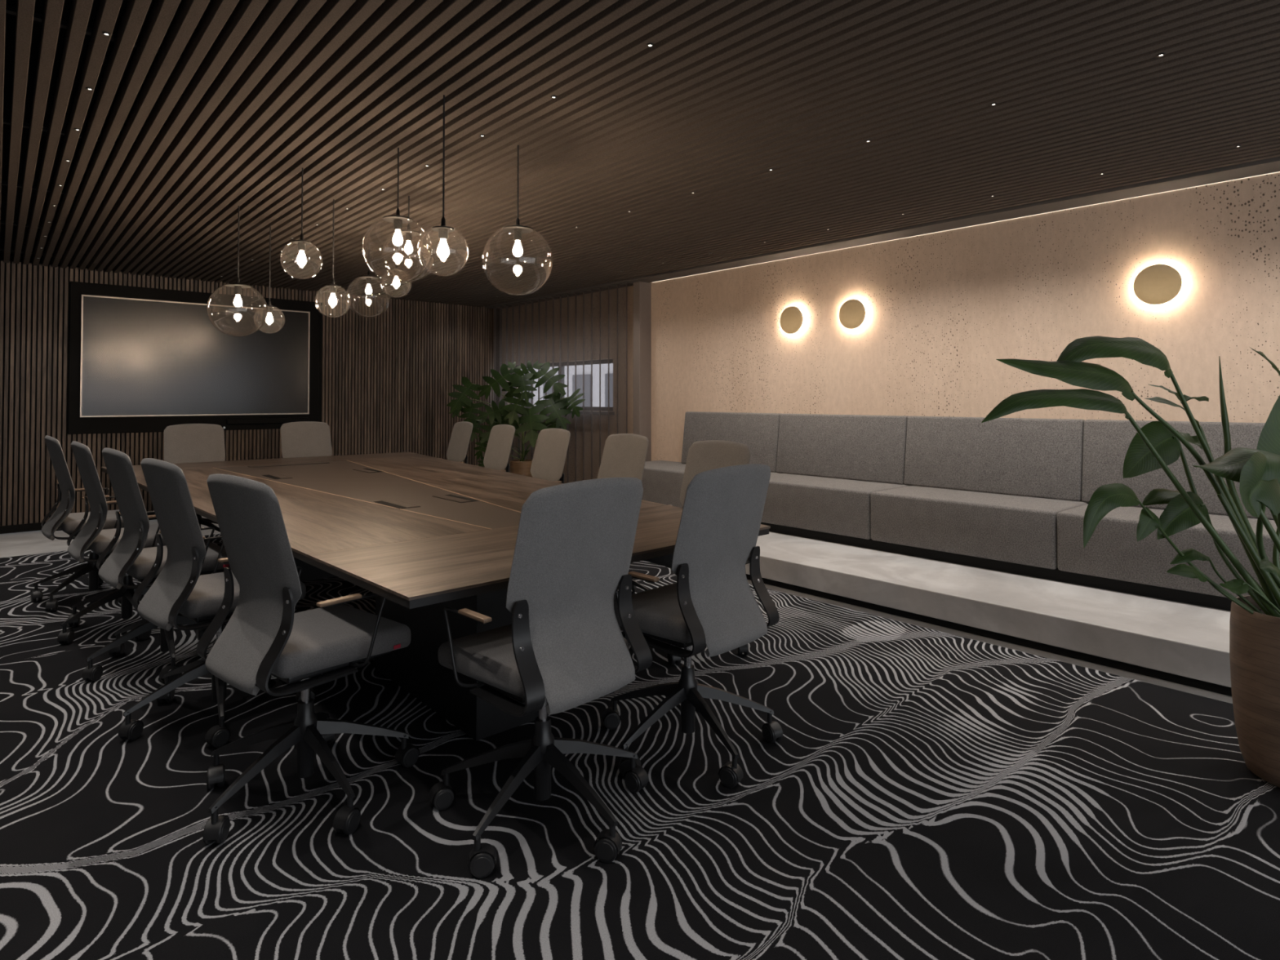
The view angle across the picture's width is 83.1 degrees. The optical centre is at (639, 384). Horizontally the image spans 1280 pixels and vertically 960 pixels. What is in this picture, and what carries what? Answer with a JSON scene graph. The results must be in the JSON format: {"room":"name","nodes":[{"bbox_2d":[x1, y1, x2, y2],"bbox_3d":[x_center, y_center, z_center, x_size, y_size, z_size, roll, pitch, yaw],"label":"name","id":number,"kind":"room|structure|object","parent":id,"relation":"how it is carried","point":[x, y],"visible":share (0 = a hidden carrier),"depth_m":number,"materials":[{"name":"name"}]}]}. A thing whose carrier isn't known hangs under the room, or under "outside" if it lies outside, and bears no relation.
{"room":"conference room","nodes":[
{"label":"conference room","id":0,"kind":"room"},
{"bbox_2d":[0,252,493,525],"bbox_3d":[-4.788,0.077,8.257,7.635,2.755,0.200,1,-1,-42],"label":"wall","id":1,"kind":"structure","parent":0,"point":[386,380],"depth_m":8.67,"materials":[{"name":"brown wood"}]},
{"bbox_2d":[0,512,156,533],"bbox_3d":[-4.730,1.415,8.167,7.235,0.075,0.034,1,-1,-42],"label":"baseboard","id":2,"kind":"structure","parent":1,"relation":"attached to","point":[6,529],"depth_m":7.02,"materials":[{"name":"black paint"}]},
{"bbox_2d":[67,280,319,434],"bbox_3d":[-4.833,-0.256,8.062,2.410,1.543,0.080,1,-1,-42],"label":"wall display","id":3,"kind":"object","parent":1,"relation":"attached to","point":[142,359],"visible":0.88,"depth_m":7.91,"materials":[{"name":"black paint"}]},
{"bbox_2d":[446,360,585,476],"bbox_3d":[-1.463,0.489,8.526,1.640,1.565,0.544,0,-1,-1],"label":"potted plant","id":4,"kind":"object","parent":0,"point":[522,466],"visible":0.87,"depth_m":8.50,"materials":[{"name":"green plant"}]},
{"bbox_2d":[0,515,1232,703],"bbox_3d":[-0.814,1.437,3.769,7.235,0.108,11.950,1,-1,-42],"label":"floor","id":5,"kind":"structure","parent":0,"point":[34,542],"depth_m":4.38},
{"bbox_2d":[0,533,1279,959],"bbox_3d":[-0.905,1.360,2.865,5.393,0.012,10.220,1,-1,-42],"label":"carpet","id":6,"kind":"object","parent":5,"relation":"on","point":[924,793],"visible":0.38,"depth_m":2.23,"materials":[{"name":"black carpet"}]},
{"bbox_2d":[30,435,149,612],"bbox_3d":[-3.541,0.856,4.749,0.706,1.062,0.669,-1,-1,44],"label":"chair","id":7,"kind":"object","parent":6,"relation":"on","point":[62,518],"visible":0.71,"depth_m":4.54,"materials":[{"name":"grey fabric"}]},
{"bbox_2d":[57,440,165,644],"bbox_3d":[-2.888,0.844,4.113,0.680,1.062,0.684,-1,-1,44],"label":"chair","id":8,"kind":"object","parent":6,"relation":"on","point":[91,536],"visible":0.59,"depth_m":3.92,"materials":[{"name":"grey fabric"}]},
{"bbox_2d":[81,447,230,681],"bbox_3d":[-2.331,0.834,3.565,0.661,1.062,0.677,-1,-1,42],"label":"chair","id":9,"kind":"object","parent":6,"relation":"on","point":[130,557],"visible":0.72,"depth_m":3.39,"materials":[{"name":"grey fabric"}]},
{"bbox_2d":[164,423,225,542],"bbox_3d":[-3.961,0.889,6.477,0.663,1.064,0.649,1,-1,-40],"label":"chair","id":10,"kind":"object","parent":6,"relation":"on","point":[186,442],"visible":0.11,"depth_m":6.59,"materials":[{"name":"grey fabric"}]},
{"bbox_2d":[118,457,315,747],"bbox_3d":[-1.748,0.823,2.978,0.664,1.062,0.658,-1,-1,40],"label":"chair","id":11,"kind":"object","parent":6,"relation":"on","point":[180,587],"visible":0.74,"depth_m":2.79,"materials":[{"name":"grey fabric"}]},
{"bbox_2d":[280,421,332,457],"bbox_3d":[-3.236,0.900,7.090,0.656,1.062,0.682,1,-1,-44],"label":"chair","id":12,"kind":"object","parent":6,"relation":"on","point":[300,438],"visible":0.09,"depth_m":7.25,"materials":[{"name":"grey fabric"}]},
{"bbox_2d":[195,473,419,844],"bbox_3d":[-1.084,0.812,2.388,0.652,1.062,0.683,-1,-1,38],"label":"chair","id":13,"kind":"object","parent":6,"relation":"on","point":[264,637],"visible":0.98,"depth_m":2.25,"materials":[{"name":"grey fabric"}]},
{"bbox_2d":[101,452,770,741],"bbox_3d":[-1.637,1.015,4.721,2.570,0.739,5.345,1,-1,-42],"label":"conference table","id":14,"kind":"object","parent":6,"relation":"on","point":[424,535],"visible":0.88,"depth_m":3.16,"materials":[{"name":"brown wood"}]},
{"bbox_2d":[440,421,473,463],"bbox_3d":[-1.932,0.900,7.106,0.664,1.062,0.664,1,-1,-37],"label":"chair","id":15,"kind":"object","parent":6,"relation":"on","point":[458,446],"visible":0.18,"depth_m":7.21,"materials":[{"name":"grey fabric"}]},
{"bbox_2d":[476,424,515,472],"bbox_3d":[-1.418,0.885,6.281,0.680,1.062,0.692,1,-1,-37],"label":"chair","id":16,"kind":"object","parent":6,"relation":"on","point":[496,456],"visible":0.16,"depth_m":6.40,"materials":[{"name":"grey fabric"}]},
{"bbox_2d":[510,459,532,476],"bbox_3d":[-1.395,1.087,8.582,0.298,0.370,0.298,1,-1,-42],"label":"pot","id":17,"kind":"object","parent":6,"relation":"on","point":[522,467],"depth_m":8.45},
{"bbox_2d":[428,477,652,878],"bbox_3d":[-0.292,0.810,2.257,0.658,1.062,0.664,-1,-1,44],"label":"chair","id":18,"kind":"object","parent":6,"relation":"on","point":[564,647],"visible":1,"depth_m":2.12,"materials":[{"name":"grey fabric"}]},
{"bbox_2d":[524,428,570,483],"bbox_3d":[-0.819,0.869,5.451,0.669,1.062,0.644,1,-1,-38],"label":"chair","id":19,"kind":"object","parent":6,"relation":"on","point":[548,463],"visible":0.21,"depth_m":5.58,"materials":[{"name":"grey fabric"}]},
{"bbox_2d":[597,433,648,592],"bbox_3d":[-0.272,0.854,4.643,0.682,1.062,0.656,1,-1,-38],"label":"chair","id":20,"kind":"object","parent":6,"relation":"on","point":[624,455],"visible":0.13,"depth_m":4.75,"materials":[{"name":"grey fabric"}]},
{"bbox_2d":[622,440,751,665],"bbox_3d":[0.293,0.839,3.852,0.656,1.062,0.657,1,-1,-40],"label":"chair","id":21,"kind":"object","parent":6,"relation":"on","point":[703,455],"visible":0.22,"depth_m":4.00,"materials":[{"name":"grey fabric"}]},
{"bbox_2d":[601,463,782,787],"bbox_3d":[0.157,0.818,2.708,0.652,1.062,0.674,1,-2,-45],"label":"chair","id":22,"kind":"object","parent":6,"relation":"on","point":[712,603],"visible":0.9,"depth_m":2.56,"materials":[{"name":"grey fabric"}]},
{"bbox_2d":[981,335,1279,787],"bbox_3d":[1.778,0.585,2.527,1.497,1.519,0.561,0,-1,-4],"label":"potted strelitzia","id":23,"kind":"object","parent":6,"relation":"on","point":[1255,618],"visible":1,"depth_m":2.45,"materials":[{"name":"plant"}]},
{"bbox_2d":[1229,595,1279,787],"bbox_3d":[2.252,1.056,2.459,0.380,0.575,0.380,1,-1,-42],"label":"pot","id":24,"kind":"object","parent":6,"relation":"on","point":[1254,628],"depth_m":2.43,"materials":[{"name":"brown wood"}]},
{"bbox_2d":[745,531,1231,696],"bbox_3d":[1.363,1.317,5.644,1.495,0.199,11.850,1,-1,-42],"label":"platform","id":25,"kind":"object","parent":5,"relation":"on","point":[1186,644],"depth_m":3.97,"materials":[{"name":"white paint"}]},
{"bbox_2d":[641,411,1279,610],"bbox_3d":[2.637,0.718,4.787,0.742,0.967,8.058,1,-1,-42],"label":"banquette","id":26,"kind":"object","parent":25,"relation":"on","point":[1013,495],"visible":0.74,"depth_m":5.03,"materials":[{"name":"grey fabric"}]},
{"bbox_2d":[681,411,782,472],"bbox_3d":[0.892,0.553,7.198,0.146,0.547,1.237,1,-1,-42],"label":"cushion","id":27,"kind":"object","parent":26,"relation":"on","point":[761,432],"depth_m":7.04,"materials":[{"name":"grey fabric"}]},
{"bbox_2d":[776,413,908,484],"bbox_3d":[1.724,0.536,6.264,0.146,0.547,1.258,1,-1,-42],"label":"cushion","id":28,"kind":"object","parent":26,"relation":"on","point":[853,447],"depth_m":6.17,"materials":[{"name":"grey fabric"}]},
{"bbox_2d":[903,416,1084,501],"bbox_3d":[2.562,0.518,5.324,0.146,0.547,1.256,1,-1,-42],"label":"cushion","id":29,"kind":"object","parent":26,"relation":"on","point":[1023,457],"depth_m":5.23,"materials":[{"name":"grey fabric"}]},
{"bbox_2d":[1081,419,1273,519],"bbox_3d":[3.399,0.500,4.385,0.146,0.547,1.255,1,-1,-42],"label":"cushion","id":30,"kind":"object","parent":26,"relation":"on","point":[1105,443],"depth_m":4.53,"materials":[{"name":"grey fabric"}]},
{"bbox_2d":[0,0,1279,306],"bbox_3d":[-0.780,-1.307,3.783,7.635,0.155,12.250,1,-1,-42],"label":"ceiling","id":31,"kind":"structure","parent":0,"point":[195,112],"depth_m":3.47,"materials":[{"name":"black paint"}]},
{"bbox_2d":[102,31,111,36],"bbox_3d":[-1.909,-1.254,2.586,0.024,0.004,0.023,1,-1,-42],"label":"recessed light","id":32,"kind":"object","parent":31,"relation":"in","point":[105,33],"visible":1,"depth_m":2.58,"materials":[{"name":"white"}]},
{"bbox_2d":[206,205,267,337],"bbox_3d":[-2.724,-0.799,4.899,0.362,0.950,0.362,1,-1,-42],"label":"pendant lamp","id":33,"kind":"object","parent":31,"relation":"hanging from","point":[237,286],"visible":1,"depth_m":4.89,"materials":[{"name":"clear glass"}]},
{"bbox_2d":[234,285,241,294],"bbox_3d":[-2.724,-0.637,4.896,0.042,0.057,0.042,1,-1,-42],"label":"socket","id":34,"kind":"object","parent":33,"relation":"attached to","point":[237,289],"depth_m":4.88,"materials":[{"name":"brown metal"}]},
{"bbox_2d":[253,222,284,333],"bbox_3d":[-2.810,-0.825,5.485,0.212,0.876,0.212,1,-1,-42],"label":"pendant lamp","id":35,"kind":"object","parent":31,"relation":"hanging from","point":[269,318],"visible":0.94,"depth_m":5.48,"materials":[{"name":"clear glass"}]},
{"bbox_2d":[266,306,272,312],"bbox_3d":[-2.810,-0.565,5.480,0.042,0.041,0.042,1,-1,-42],"label":"socket","id":36,"kind":"object","parent":35,"relation":"attached to","point":[269,308],"depth_m":5.47,"materials":[{"name":"brown metal"}]},
{"bbox_2d":[280,168,322,279],"bbox_3d":[-1.915,-0.942,4.095,0.219,0.692,0.219,1,-1,-42],"label":"pendant lamp","id":37,"kind":"object","parent":31,"relation":"hanging from","point":[301,259],"visible":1,"depth_m":4.08,"materials":[{"name":"clear glass"}]},
{"bbox_2d":[297,242,306,251],"bbox_3d":[-1.915,-0.780,4.092,0.042,0.044,0.042,1,-1,-42],"label":"socket","id":38,"kind":"object","parent":37,"relation":"attached to","point":[301,246],"depth_m":4.08,"materials":[{"name":"brown metal"}]},
{"bbox_2d":[315,199,350,317],"bbox_3d":[-2.012,-0.857,4.740,0.215,0.838,0.215,1,-1,-42],"label":"pendant lamp","id":39,"kind":"object","parent":31,"relation":"hanging from","point":[332,300],"visible":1,"depth_m":4.73,"materials":[{"name":"clear glass"}]},
{"bbox_2d":[329,286,336,293],"bbox_3d":[-2.012,-0.619,4.736,0.042,0.042,0.042,1,-1,-42],"label":"socket","id":40,"kind":"object","parent":39,"relation":"attached to","point":[332,289],"depth_m":4.72,"materials":[{"name":"brown metal"}]},
{"bbox_2d":[346,240,391,317],"bbox_3d":[-2.235,-0.903,5.953,0.345,0.702,0.345,1,-1,-42],"label":"pendant lamp","id":41,"kind":"object","parent":31,"relation":"hanging from","point":[368,277],"visible":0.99,"depth_m":5.94,"materials":[{"name":"clear glass"}]},
{"bbox_2d":[365,277,371,284],"bbox_3d":[-2.235,-0.852,5.952,0.042,0.052,0.042,1,-1,-42],"label":"socket","id":42,"kind":"object","parent":41,"relation":"attached to","point":[368,280],"depth_m":5.94,"materials":[{"name":"brown metal"}]},
{"bbox_2d":[381,245,411,297],"bbox_3d":[-1.804,-0.954,5.353,0.215,0.622,0.215,1,-1,-42],"label":"pendant lamp","id":43,"kind":"object","parent":31,"relation":"hanging from","point":[396,271],"visible":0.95,"depth_m":5.34,"materials":[{"name":"clear glass"}]},
{"bbox_2d":[393,270,399,276],"bbox_3d":[-1.804,-0.824,5.351,0.042,0.042,0.042,1,-1,-42],"label":"socket","id":44,"kind":"object","parent":43,"relation":"attached to","point":[396,273],"depth_m":5.33,"materials":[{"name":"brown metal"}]},
{"bbox_2d":[362,147,431,282],"bbox_3d":[-1.261,-0.913,3.766,0.345,0.764,0.345,1,-1,-42],"label":"pendant lamp","id":45,"kind":"object","parent":31,"relation":"hanging from","point":[397,220],"visible":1,"depth_m":3.75,"materials":[{"name":"clear glass"}]},
{"bbox_2d":[393,218,402,230],"bbox_3d":[-1.261,-0.831,3.765,0.042,0.052,0.042,1,-1,-42],"label":"socket","id":46,"kind":"object","parent":45,"relation":"attached to","point":[397,223],"depth_m":3.75,"materials":[{"name":"brown metal"}]},
{"bbox_2d":[381,195,435,281],"bbox_3d":[-1.492,-0.971,4.663,0.330,0.615,0.330,1,-1,-42],"label":"pendant lamp","id":47,"kind":"object","parent":31,"relation":"hanging from","point":[408,233],"visible":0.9,"depth_m":4.65,"materials":[{"name":"clear glass"}]},
{"bbox_2d":[404,232,412,240],"bbox_3d":[-1.492,-0.951,4.662,0.042,0.047,0.042,1,-1,-42],"label":"socket","id":48,"kind":"object","parent":47,"relation":"attached to","point":[408,236],"depth_m":4.65,"materials":[{"name":"brown metal"}]},
{"bbox_2d":[417,94,468,275],"bbox_3d":[-0.845,-0.887,3.109,0.212,0.841,0.212,1,-1,-42],"label":"pendant lamp","id":49,"kind":"object","parent":31,"relation":"hanging from","point":[442,251],"visible":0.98,"depth_m":3.10,"materials":[{"name":"clear glass"}]},
{"bbox_2d":[438,228,448,239],"bbox_3d":[-0.845,-0.645,3.105,0.042,0.041,0.042,1,-1,-42],"label":"socket","id":50,"kind":"object","parent":49,"relation":"attached to","point":[442,233],"depth_m":3.09,"materials":[{"name":"brown metal"}]},
{"bbox_2d":[482,145,552,295],"bbox_3d":[-0.630,-0.877,3.726,0.358,0.837,0.358,1,-1,-42],"label":"pendant lamp","id":51,"kind":"object","parent":31,"relation":"hanging from","point":[517,229],"visible":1,"depth_m":3.71,"materials":[{"name":"clear glass"}]},
{"bbox_2d":[513,228,521,240],"bbox_3d":[-0.630,-0.769,3.724,0.042,0.056,0.042,1,-1,-42],"label":"socket","id":52,"kind":"object","parent":51,"relation":"attached to","point":[517,232],"depth_m":3.71,"materials":[{"name":"brown metal"}]},
{"bbox_2d":[647,43,653,47],"bbox_3d":[0.038,-1.252,2.668,0.024,0.004,0.023,1,-1,-42],"label":"recessed light","id":53,"kind":"object","parent":31,"relation":"in","point":[649,45],"visible":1,"depth_m":2.67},
{"bbox_2d":[1156,53,1164,57],"bbox_3d":[1.979,-1.251,2.744,0.024,0.004,0.023,1,-1,-42],"label":"recessed light","id":54,"kind":"object","parent":31,"relation":"in","point":[1161,55],"visible":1,"depth_m":2.74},
{"bbox_2d":[626,172,1279,462],"bbox_3d":[1.962,0.040,6.269,0.200,2.755,11.950,1,-1,-42],"label":"wall","id":55,"kind":"structure","parent":0,"point":[941,308],"depth_m":5.41,"materials":[{"name":"paint"}]},
{"bbox_2d":[633,281,651,461],"bbox_3d":[0.024,0.056,8.162,0.175,2.417,0.115,1,-1,-42],"label":"column","id":56,"kind":"structure","parent":55,"relation":"attached to","point":[642,290],"depth_m":8.12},
{"bbox_2d":[779,306,803,333],"bbox_3d":[1.416,-0.597,6.704,0.052,0.256,0.256,1,-1,-42],"label":"wall sconce","id":57,"kind":"object","parent":55,"relation":"attached to","point":[791,321],"visible":1,"depth_m":6.68,"materials":[{"name":"gold metal"}]},
{"bbox_2d":[839,298,865,328],"bbox_3d":[1.839,-0.606,6.229,0.052,0.256,0.256,1,-1,-42],"label":"wall sconce","id":58,"kind":"object","parent":55,"relation":"attached to","point":[852,312],"visible":1,"depth_m":6.21,"materials":[{"name":"gold metal"}]},
{"bbox_2d":[484,156,1279,307],"bbox_3d":[1.809,-1.236,6.088,0.278,0.092,11.848,1,-1,-42],"label":"trim","id":59,"kind":"structure","parent":55,"relation":"attached to","point":[1272,165],"depth_m":5.20,"materials":[{"name":"grey paint"}]},
{"bbox_2d":[487,282,633,483],"bbox_3d":[-1.131,0.069,9.295,0.102,2.394,3.105,1,-1,-42],"label":"vertical blind","id":60,"kind":"object","parent":59,"relation":"hanging from","point":[583,334],"visible":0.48,"depth_m":8.85,"materials":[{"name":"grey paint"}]},
{"bbox_2d":[653,171,1279,282],"bbox_3d":[2.966,-1.216,5.010,0.004,0.004,8.500,1,-1,-42],"label":"light strip","id":61,"kind":"object","parent":55,"relation":"attached to","point":[1277,171],"visible":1,"depth_m":5.27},
{"bbox_2d":[1133,264,1182,304],"bbox_3d":[3.295,-0.634,4.596,0.052,0.256,0.256,1,-1,-42],"label":"wall sconce","id":62,"kind":"object","parent":55,"relation":"attached to","point":[1156,284],"visible":1,"depth_m":4.58,"materials":[{"name":"gold metal"}]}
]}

